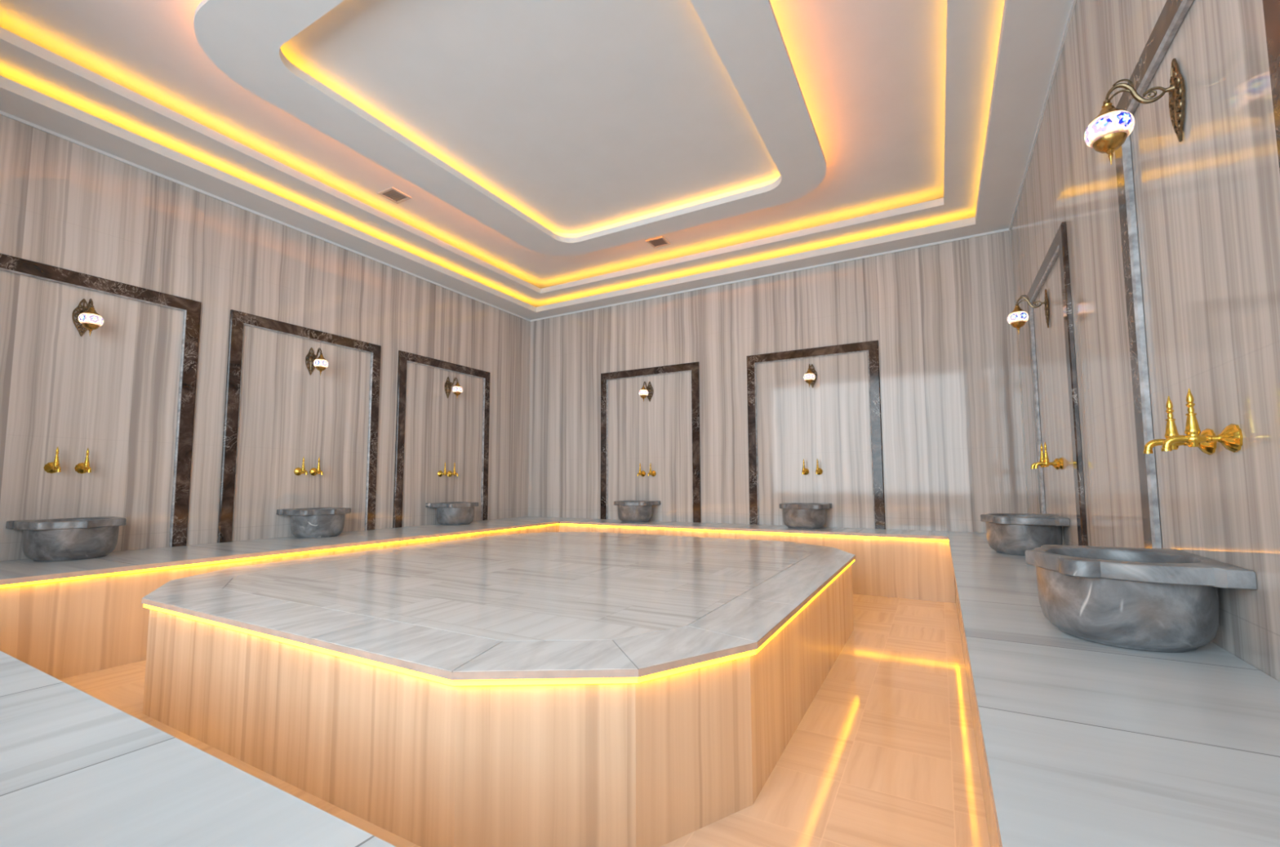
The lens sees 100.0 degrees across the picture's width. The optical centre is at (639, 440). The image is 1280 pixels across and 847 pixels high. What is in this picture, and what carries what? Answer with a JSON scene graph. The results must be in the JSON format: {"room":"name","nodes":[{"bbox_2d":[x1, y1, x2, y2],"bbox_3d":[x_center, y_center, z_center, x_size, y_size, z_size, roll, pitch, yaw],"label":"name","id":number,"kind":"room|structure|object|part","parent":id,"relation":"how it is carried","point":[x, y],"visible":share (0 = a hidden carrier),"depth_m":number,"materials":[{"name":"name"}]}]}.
{"room":"turkish bath","nodes":[
{"label":"turkish bath","id":0,"kind":"room"},
{"bbox_2d":[0,114,530,561],"bbox_3d":[-3.266,-0.500,5.449,0.120,4.060,6.551,-3,-5,29],"label":"wall","id":1,"kind":"structure","parent":0,"point":[112,393],"depth_m":4.59,"materials":[{"name":"stone"}]},
{"bbox_2d":[43,446,61,473],"bbox_3d":[-4.037,0.132,3.716,0.155,0.186,0.081,-3,-5,29],"label":"tap","id":2,"kind":"object","parent":1,"relation":"attached to","point":[54,467],"visible":1,"depth_m":3.71,"materials":[{"name":"gold metal"}]},
{"bbox_3d":[-4.025,0.191,3.704,0.127,0.050,0.033,-3,-5,29],"label":"spout","id":3,"kind":"part","parent":2,"relation":"part of","materials":[{"name":"yellow metal"}]},
{"bbox_3d":[-4.030,0.104,3.714,0.033,0.132,0.033,-3,-5,29],"label":"handle","id":4,"kind":"part","parent":2,"relation":"part of","materials":[{"name":"yellow metal"}]},
{"bbox_2d":[74,448,91,474],"bbox_3d":[-3.963,0.142,3.848,0.155,0.186,0.081,-3,-5,29],"label":"tap","id":5,"kind":"object","parent":1,"relation":"attached to","point":[82,468],"visible":1,"depth_m":3.85,"materials":[{"name":"gold metal"}]},
{"bbox_3d":[-3.956,0.115,3.846,0.033,0.132,0.033,-3,-5,29],"label":"handle","id":6,"kind":"part","parent":5,"relation":"part of","materials":[{"name":"yellow metal"}]},
{"bbox_3d":[-3.951,0.201,3.837,0.127,0.050,0.033,-3,-5,29],"label":"spout","id":7,"kind":"part","parent":5,"relation":"part of","materials":[{"name":"yellow metal"}]},
{"bbox_2d":[71,298,103,336],"bbox_3d":[-3.958,-0.890,3.856,0.245,0.304,0.128,-3,-5,29],"label":"wall lamp","id":8,"kind":"object","parent":1,"relation":"attached to","point":[90,320],"visible":1,"depth_m":3.83,"materials":[{"name":"brown metal"}]},
{"bbox_3d":[-3.977,-0.967,3.872,0.179,0.106,0.028,-3,-5,29],"label":"arm","id":9,"kind":"part","parent":8,"relation":"part of","materials":[{"name":"brown metal"}]},
{"bbox_3d":[-3.907,-0.861,3.825,0.128,0.082,0.128,-3,-5,29],"label":"lamp shade","id":10,"kind":"part","parent":8,"relation":"part of","materials":[{"name":"tile"}]},
{"bbox_2d":[0,253,200,546],"bbox_3d":[-4.063,-0.207,3.828,0.024,2.033,1.460,-3,-5,29],"label":"marble surround","id":11,"kind":"object","parent":1,"relation":"attached to","point":[191,308],"visible":1,"depth_m":4.36,"materials":[{"name":"stone"}]},
{"bbox_2d":[217,309,381,542],"bbox_3d":[-3.248,-0.096,5.294,0.024,2.033,1.458,-3,-5,29],"label":"marble surround","id":12,"kind":"object","parent":1,"relation":"attached to","point":[237,320],"visible":1,"depth_m":4.79,"materials":[{"name":"stone"}]},
{"bbox_2d":[293,457,307,475],"bbox_3d":[-3.236,0.241,5.157,0.155,0.186,0.081,-3,-5,29],"label":"tap","id":13,"kind":"object","parent":1,"relation":"attached to","point":[298,471],"visible":1,"depth_m":5.15,"materials":[{"name":"gold metal"}]},
{"bbox_3d":[-3.228,0.213,5.155,0.033,0.132,0.033,-3,-5,29],"label":"handle","id":14,"kind":"part","parent":13,"relation":"part of","materials":[{"name":"yellow metal"}]},
{"bbox_3d":[-3.223,0.300,5.146,0.127,0.050,0.033,-3,-5,29],"label":"spout","id":15,"kind":"part","parent":13,"relation":"part of","materials":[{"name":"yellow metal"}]},
{"bbox_2d":[309,457,323,475],"bbox_3d":[-3.164,0.251,5.286,0.155,0.186,0.081,-3,-5,29],"label":"tap","id":16,"kind":"object","parent":1,"relation":"attached to","point":[313,472],"visible":1,"depth_m":5.28,"materials":[{"name":"gold metal"}]},
{"bbox_3d":[-3.157,0.223,5.284,0.033,0.132,0.033,-3,-5,29],"label":"handle","id":17,"kind":"part","parent":16,"relation":"part of","materials":[{"name":"yellow metal"}]},
{"bbox_3d":[-3.152,0.310,5.274,0.127,0.050,0.033,-3,-5,29],"label":"spout","id":18,"kind":"part","parent":16,"relation":"part of","materials":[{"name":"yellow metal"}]},
{"bbox_2d":[305,347,328,376],"bbox_3d":[-3.167,-0.782,5.279,0.245,0.304,0.128,-3,-5,29],"label":"wall lamp","id":19,"kind":"object","parent":1,"relation":"attached to","point":[320,363],"visible":1,"depth_m":5.26,"materials":[{"name":"brown metal"}]},
{"bbox_3d":[-3.186,-0.859,5.295,0.179,0.106,0.028,-3,-5,29],"label":"arm","id":20,"kind":"part","parent":19,"relation":"part of","materials":[{"name":"brown metal"}]},
{"bbox_3d":[-3.115,-0.754,5.248,0.128,0.082,0.128,-3,-5,29],"label":"lamp shade","id":21,"kind":"part","parent":19,"relation":"part of","materials":[{"name":"tile"}]},
{"bbox_2d":[392,350,490,528],"bbox_3d":[-2.432,0.015,6.763,0.024,2.033,1.440,-3,-5,29],"label":"marble surround","id":22,"kind":"object","parent":1,"relation":"attached to","point":[404,357],"visible":1,"depth_m":6.35,"materials":[{"name":"brown stone"}]},
{"bbox_2d":[437,462,448,477],"bbox_3d":[-2.414,0.353,6.636,0.155,0.186,0.081,-3,-5,29],"label":"tap","id":23,"kind":"object","parent":1,"relation":"attached to","point":[440,473],"visible":1,"depth_m":6.63,"materials":[{"name":"gold metal"}]},
{"bbox_2d":[447,463,458,477],"bbox_3d":[-2.342,0.362,6.765,0.155,0.186,0.081,-3,-5,29],"label":"tap","id":24,"kind":"object","parent":1,"relation":"attached to","point":[450,473],"visible":0.98,"depth_m":6.76,"materials":[{"name":"gold metal"}]},
{"bbox_2d":[444,377,462,398],"bbox_3d":[-2.340,-0.670,6.766,0.245,0.304,0.128,-3,-5,29],"label":"wall lamp","id":25,"kind":"object","parent":1,"relation":"attached to","point":[457,389],"visible":1,"depth_m":6.75,"materials":[{"name":"brown metal"}]},
{"bbox_3d":[-2.359,-0.747,6.782,0.179,0.106,0.028,-3,-5,29],"label":"arm","id":26,"kind":"part","parent":25,"relation":"part of","materials":[{"name":"brown metal"}]},
{"bbox_3d":[-2.289,-0.641,6.735,0.128,0.082,0.128,-3,-5,29],"label":"lamp shade","id":27,"kind":"part","parent":25,"relation":"part of","materials":[{"name":"glass"}]},
{"bbox_2d":[0,0,946,288],"bbox_3d":[-0.568,-2.595,4.038,6.372,0.120,6.671,-3,-5,29],"label":"ceiling","id":28,"kind":"structure","parent":0,"point":[580,116],"depth_m":3.99,"materials":[{"name":"white paint"}]},
{"bbox_2d":[377,186,411,204],"bbox_3d":[-2.422,-2.423,5.308,0.220,0.012,0.220,-3,-5,29],"label":"ceiling vent","id":29,"kind":"object","parent":28,"relation":"in","point":[393,194],"visible":1,"depth_m":5.31,"materials":[{"name":"beige plastic"}]},
{"bbox_2d":[193,0,826,256],"bbox_3d":[-0.553,-2.455,4.151,3.320,0.141,3.800,-3,-5,29],"label":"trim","id":30,"kind":"structure","parent":28,"relation":"attached to","point":[244,39],"depth_m":3.92,"materials":[{"name":"white paint"}]},
{"bbox_2d":[645,235,671,248],"bbox_3d":[0.216,-2.351,6.364,0.220,0.012,0.220,-3,-5,29],"label":"ceiling vent","id":31,"kind":"object","parent":28,"relation":"in","point":[660,242],"visible":1,"depth_m":6.36,"materials":[{"name":"beige plastic"}]},
{"bbox_2d":[59,594,990,846],"bbox_3d":[-0.542,1.455,3.746,6.432,0.120,6.681,-3,-5,29],"label":"floor","id":32,"kind":"structure","parent":0,"point":[884,753],"depth_m":2.21,"materials":[{"name":"tile"}]},
{"bbox_2d":[0,651,395,846],"bbox_3d":[-1.787,0.897,1.145,4.484,0.599,0.659,-3,-5,29],"label":"bench","id":33,"kind":"object","parent":32,"relation":"on","point":[77,770],"visible":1,"depth_m":0.89,"materials":[{"name":"stone"}]},
{"bbox_2d":[0,516,583,679],"bbox_3d":[-2.778,1.198,4.980,1.046,0.599,6.428,-3,-5,29],"label":"bench","id":34,"kind":"object","parent":32,"relation":"on","point":[62,620],"visible":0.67,"depth_m":3.29,"materials":[{"name":"stone"}]},
{"bbox_2d":[5,516,126,561],"bbox_3d":[-3.861,0.668,3.661,0.468,0.262,0.524,-3,-5,29],"label":"stone basin","id":35,"kind":"object","parent":34,"relation":"on","point":[60,540],"visible":1,"depth_m":3.52,"materials":[{"name":"grey stone"}]},
{"bbox_3d":[-3.873,0.694,3.666,0.436,0.210,0.452,-3,-5,29],"label":"bowl","id":36,"kind":"part","parent":35,"relation":"part of","materials":[{"name":"grey stone"}]},
{"bbox_2d":[276,506,351,537],"bbox_3d":[-3.054,0.777,5.113,0.468,0.262,0.524,-3,-5,29],"label":"stone basin","id":37,"kind":"object","parent":34,"relation":"on","point":[313,522],"visible":1,"depth_m":4.95,"materials":[{"name":"grey stone"}]},
{"bbox_3d":[-3.066,0.804,5.118,0.436,0.210,0.452,-3,-5,29],"label":"bowl","id":38,"kind":"part","parent":37,"relation":"part of","materials":[{"name":"grey stone"}]},
{"bbox_2d":[426,502,479,525],"bbox_3d":[-2.244,0.887,6.570,0.468,0.262,0.524,-3,-5,29],"label":"stone basin","id":39,"kind":"object","parent":34,"relation":"on","point":[448,513],"visible":1,"depth_m":6.40,"materials":[{"name":"grey stone"}]},
{"bbox_3d":[-2.256,0.914,6.574,0.436,0.210,0.452,-3,-5,29],"label":"bowl","id":40,"kind":"part","parent":39,"relation":"part of","materials":[{"name":"grey stone"}]},
{"bbox_2d":[141,532,855,846],"bbox_3d":[-0.538,1.123,3.786,3.550,0.549,3.930,-3,-5,29],"label":"platform","id":41,"kind":"object","parent":32,"relation":"on","point":[541,689],"visible":1,"depth_m":1.94,"materials":[{"name":"stone"}]},
{"bbox_2d":[559,518,955,603],"bbox_3d":[1.025,1.279,6.203,4.484,0.599,0.597,-3,-5,29],"label":"bench","id":42,"kind":"object","parent":32,"relation":"on","point":[907,564],"visible":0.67,"depth_m":5.23,"materials":[{"name":"stone"}]},
{"bbox_2d":[613,500,660,522],"bbox_3d":[-0.072,0.907,6.914,0.524,0.262,0.468,-3,-5,29],"label":"stone basin","id":43,"kind":"object","parent":42,"relation":"on","point":[628,511],"visible":1,"depth_m":6.75,"materials":[{"name":"grey stone"}]},
{"bbox_3d":[-0.065,0.933,6.924,0.452,0.210,0.436,-3,-5,29],"label":"bowl","id":44,"kind":"part","parent":43,"relation":"part of","materials":[{"name":"grey stone"}]},
{"bbox_2d":[778,502,831,528],"bbox_3d":[1.791,0.820,5.885,0.524,0.262,0.468,-3,-5,29],"label":"stone basin","id":45,"kind":"object","parent":42,"relation":"on","point":[795,515],"visible":1,"depth_m":5.72,"materials":[{"name":"grey stone"}]},
{"bbox_3d":[1.798,0.847,5.895,0.452,0.210,0.436,-3,-5,29],"label":"bowl","id":46,"kind":"part","parent":45,"relation":"part of","materials":[{"name":"grey stone"}]},
{"bbox_2d":[947,531,1279,846],"bbox_3d":[1.834,0.984,2.432,0.666,0.599,6.428,-3,-5,29],"label":"bench","id":47,"kind":"object","parent":32,"relation":"on","point":[1080,743],"visible":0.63,"depth_m":1.09,"materials":[{"name":"stone"}]},
{"bbox_2d":[980,513,1070,555],"bbox_3d":[2.667,0.653,3.765,0.468,0.262,0.524,-3,-5,29],"label":"stone basin","id":48,"kind":"object","parent":47,"relation":"on","point":[1013,534],"visible":0.92,"depth_m":3.59,"materials":[{"name":"grey stone"}]},
{"bbox_3d":[2.680,0.678,3.756,0.436,0.210,0.452,-3,-5,29],"label":"bowl","id":49,"kind":"part","parent":48,"relation":"part of","materials":[{"name":"grey stone"}]},
{"bbox_2d":[1025,544,1257,652],"bbox_3d":[1.547,0.500,1.751,0.468,0.262,0.524,-3,-5,29],"label":"stone basin","id":50,"kind":"object","parent":47,"relation":"on","point":[1165,600],"visible":1,"depth_m":1.57,"materials":[{"name":"grey stone"}]},
{"bbox_3d":[1.560,0.526,1.742,0.436,0.210,0.452,-3,-5,29],"label":"bowl","id":51,"kind":"part","parent":50,"relation":"part of","materials":[{"name":"grey stone"}]},
{"bbox_2d":[528,231,1026,533],"bbox_3d":[1.027,-0.414,6.742,6.132,4.060,0.120,-3,-5,29],"label":"wall","id":52,"kind":"structure","parent":0,"point":[953,450],"depth_m":6.20,"materials":[{"name":"stone"}]},
{"bbox_2d":[0,0,1004,306],"bbox_3d":[-0.568,-2.390,4.022,6.132,0.070,6.431,-3,-5,29],"label":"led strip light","id":53,"kind":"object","parent":52,"relation":"attached to","point":[973,27],"depth_m":4.56,"materials":[{"name":"white paint"}]},
{"bbox_2d":[0,0,1072,319],"bbox_3d":[-0.567,-2.233,4.010,6.132,0.075,6.431,-3,-5,29],"label":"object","id":54,"kind":"structure","parent":52,"relation":"attached to","point":[1031,33],"depth_m":4.38,"materials":[{"name":"white paint"}]},
{"bbox_2d":[0,0,1076,321],"bbox_3d":[-0.567,-2.185,4.006,6.132,0.022,6.431,-3,-5,29],"label":"trim","id":55,"kind":"structure","parent":52,"relation":"attached to","point":[1073,2],"depth_m":5.11,"materials":[{"name":"white paint"}]},
{"bbox_2d":[636,463,645,476],"bbox_3d":[0.005,0.380,7.093,0.081,0.186,0.155,-3,-5,29],"label":"tap","id":56,"kind":"object","parent":52,"relation":"attached to","point":[642,473],"visible":1,"depth_m":7.09,"materials":[{"name":"gold metal"}]},
{"bbox_2d":[638,381,653,402],"bbox_3d":[0.075,-0.654,7.083,0.128,0.304,0.245,-3,-5,29],"label":"wall lamp","id":57,"kind":"object","parent":52,"relation":"attached to","point":[643,393],"visible":1,"depth_m":7.04,"materials":[{"name":"brown metal"}]},
{"bbox_3d":[0.047,-0.626,7.029,0.128,0.082,0.128,-3,-5,29],"label":"lamp shade","id":58,"kind":"part","parent":57,"relation":"part of","materials":[{"name":"tile"}]},
{"bbox_3d":[0.085,-0.730,7.107,0.028,0.106,0.179,-3,-5,29],"label":"arm","id":59,"kind":"part","parent":57,"relation":"part of","materials":[{"name":"brown metal"}]},
{"bbox_2d":[600,361,701,522],"bbox_3d":[0.104,0.035,7.136,1.485,2.033,0.024,-3,-5,29],"label":"marble surround","id":60,"kind":"object","parent":52,"relation":"attached to","point":[694,367],"visible":0.98,"depth_m":7.11,"materials":[{"name":"brown stone"}]},
{"bbox_2d":[647,463,656,476],"bbox_3d":[0.141,0.373,7.017,0.081,0.186,0.155,-3,-5,29],"label":"tap","id":61,"kind":"object","parent":52,"relation":"attached to","point":[653,473],"visible":1,"depth_m":7.02,"materials":[{"name":"gold metal"}]},
{"bbox_2d":[801,458,808,475],"bbox_3d":[1.853,0.294,6.072,0.081,0.186,0.155,-3,-5,29],"label":"tap","id":62,"kind":"object","parent":52,"relation":"attached to","point":[805,471],"visible":1,"depth_m":6.06,"materials":[{"name":"gold metal"}]},
{"bbox_2d":[803,364,817,388],"bbox_3d":[1.920,-0.739,6.063,0.128,0.304,0.245,-3,-5,29],"label":"wall lamp","id":63,"kind":"object","parent":52,"relation":"attached to","point":[809,376],"visible":1,"depth_m":5.99,"materials":[{"name":"brown metal"}]},
{"bbox_3d":[1.892,-0.712,6.010,0.128,0.082,0.128,-3,-5,29],"label":"lamp shade","id":64,"kind":"part","parent":63,"relation":"part of","materials":[{"name":"tile"}]},
{"bbox_2d":[746,340,885,528],"bbox_3d":[1.949,-0.050,6.117,1.472,2.033,0.024,-3,-5,29],"label":"marble surround","id":65,"kind":"object","parent":52,"relation":"attached to","point":[871,347],"visible":1,"depth_m":6.02,"materials":[{"name":"brown stone"}]},
{"bbox_2d":[815,458,822,475],"bbox_3d":[1.984,0.288,5.999,0.081,0.186,0.155,-3,-5,29],"label":"tap","id":66,"kind":"object","parent":52,"relation":"attached to","point":[819,471],"visible":1,"depth_m":5.99,"materials":[{"name":"gold metal"}]},
{"bbox_3d":[1.980,0.260,5.994,0.033,0.132,0.033,-3,-5,29],"label":"handle","id":67,"kind":"part","parent":66,"relation":"part of","materials":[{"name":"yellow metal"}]},
{"bbox_2d":[1010,0,1279,681],"bbox_3d":[2.202,-0.753,2.428,0.120,4.060,6.551,-3,-5,29],"label":"wall","id":68,"kind":"structure","parent":0,"point":[1207,202],"depth_m":1.81,"materials":[{"name":"stone"}]},
{"bbox_2d":[1007,288,1048,333],"bbox_3d":[2.764,-0.915,3.832,0.245,0.304,0.128,-3,-5,29],"label":"wall lamp","id":69,"kind":"object","parent":68,"relation":"attached to","point":[1017,318],"visible":1,"depth_m":3.81,"materials":[{"name":"white glass"}]},
{"bbox_3d":[2.713,-0.882,3.858,0.128,0.082,0.128,-3,-5,29],"label":"lamp shade","id":70,"kind":"part","parent":69,"relation":"part of","materials":[{"name":"glass"}]},
{"bbox_3d":[2.782,-0.994,3.828,0.179,0.106,0.028,-3,-5,29],"label":"arm","id":71,"kind":"part","parent":69,"relation":"part of","materials":[{"name":"brown metal"}]},
{"bbox_2d":[1031,443,1058,470],"bbox_3d":[2.809,0.110,3.739,0.155,0.186,0.081,-3,-5,29],"label":"tap","id":72,"kind":"object","parent":68,"relation":"attached to","point":[1042,454],"visible":0.55,"depth_m":3.74,"materials":[{"name":"gold metal"}]},
{"bbox_3d":[2.797,0.170,3.741,0.127,0.050,0.033,-3,-5,29],"label":"spout","id":73,"kind":"part","parent":72,"relation":"part of","materials":[{"name":"yellow metal"}]},
{"bbox_3d":[2.801,0.083,3.745,0.033,0.132,0.033,-3,-5,29],"label":"handle","id":74,"kind":"part","parent":72,"relation":"part of","materials":[{"name":"yellow metal"}]},
{"bbox_2d":[1034,442,1063,469],"bbox_3d":[2.737,0.100,3.610,0.155,0.186,0.081,-3,-5,29],"label":"tap","id":75,"kind":"object","parent":68,"relation":"attached to","point":[1060,463],"visible":1,"depth_m":3.60,"materials":[{"name":"gold metal"}]},
{"bbox_3d":[2.725,0.160,3.612,0.127,0.050,0.033,-3,-5,29],"label":"spout","id":76,"kind":"part","parent":75,"relation":"part of","materials":[{"name":"yellow metal"}]},
{"bbox_3d":[2.730,0.073,3.616,0.033,0.132,0.033,-3,-5,29],"label":"handle","id":77,"kind":"part","parent":75,"relation":"part of","materials":[{"name":"yellow metal"}]},
{"bbox_2d":[1026,221,1088,546],"bbox_3d":[2.863,-0.238,3.735,0.024,2.033,1.440,-3,-5,29],"label":"marble surround","id":78,"kind":"object","parent":68,"relation":"attached to","point":[1059,245],"visible":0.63,"depth_m":3.18,"materials":[{"name":"grey stone"}]},
{"bbox_2d":[1084,57,1185,164],"bbox_3d":[1.616,-1.071,1.768,0.245,0.304,0.128,-3,-5,29],"label":"wall lamp","id":79,"kind":"object","parent":68,"relation":"attached to","point":[1110,129],"visible":1,"depth_m":1.75,"materials":[{"name":"white glass"}]},
{"bbox_3d":[1.565,-1.038,1.794,0.128,0.082,0.128,-3,-5,29],"label":"lamp shade","id":80,"kind":"part","parent":79,"relation":"part of","materials":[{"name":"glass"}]},
{"bbox_3d":[1.635,-1.150,1.764,0.179,0.106,0.028,-3,-5,29],"label":"arm","id":81,"kind":"part","parent":79,"relation":"part of","materials":[{"name":"brown metal"}]},
{"bbox_2d":[1142,395,1216,455],"bbox_3d":[1.655,-0.047,1.663,0.155,0.186,0.081,-3,-5,29],"label":"tap","id":82,"kind":"object","parent":68,"relation":"attached to","point":[1210,448],"visible":0.61,"depth_m":1.66,"materials":[{"name":"gold metal"}]},
{"bbox_3d":[1.643,0.013,1.666,0.127,0.050,0.033,-3,-5,29],"label":"spout","id":83,"kind":"part","parent":82,"relation":"part of","materials":[{"name":"yellow metal"}]},
{"bbox_3d":[1.648,-0.074,1.670,0.033,0.132,0.033,-3,-5,29],"label":"handle","id":84,"kind":"part","parent":82,"relation":"part of","materials":[{"name":"yellow metal"}]},
{"bbox_2d":[1115,0,1279,548],"bbox_3d":[1.697,-0.397,1.638,0.024,2.033,1.230,-3,-5,29],"label":"marble surround","id":85,"kind":"object","parent":68,"relation":"attached to","point":[1173,13],"visible":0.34,"depth_m":2.07,"materials":[{"name":"grey stone"}]},
{"bbox_2d":[1160,388,1243,453],"bbox_3d":[1.579,-0.058,1.526,0.155,0.186,0.081,-3,-5,29],"label":"tap","id":86,"kind":"object","parent":68,"relation":"attached to","point":[1231,437],"visible":1,"depth_m":1.51,"materials":[{"name":"gold metal"}]},
{"bbox_3d":[1.567,0.003,1.529,0.127,0.050,0.033,-3,-5,29],"label":"spout","id":87,"kind":"part","parent":86,"relation":"part of","materials":[{"name":"yellow metal"}]},
{"bbox_3d":[1.571,-0.084,1.533,0.033,0.132,0.033,-3,-5,29],"label":"handle","id":88,"kind":"part","parent":86,"relation":"part of","materials":[{"name":"yellow metal"}]}
]}

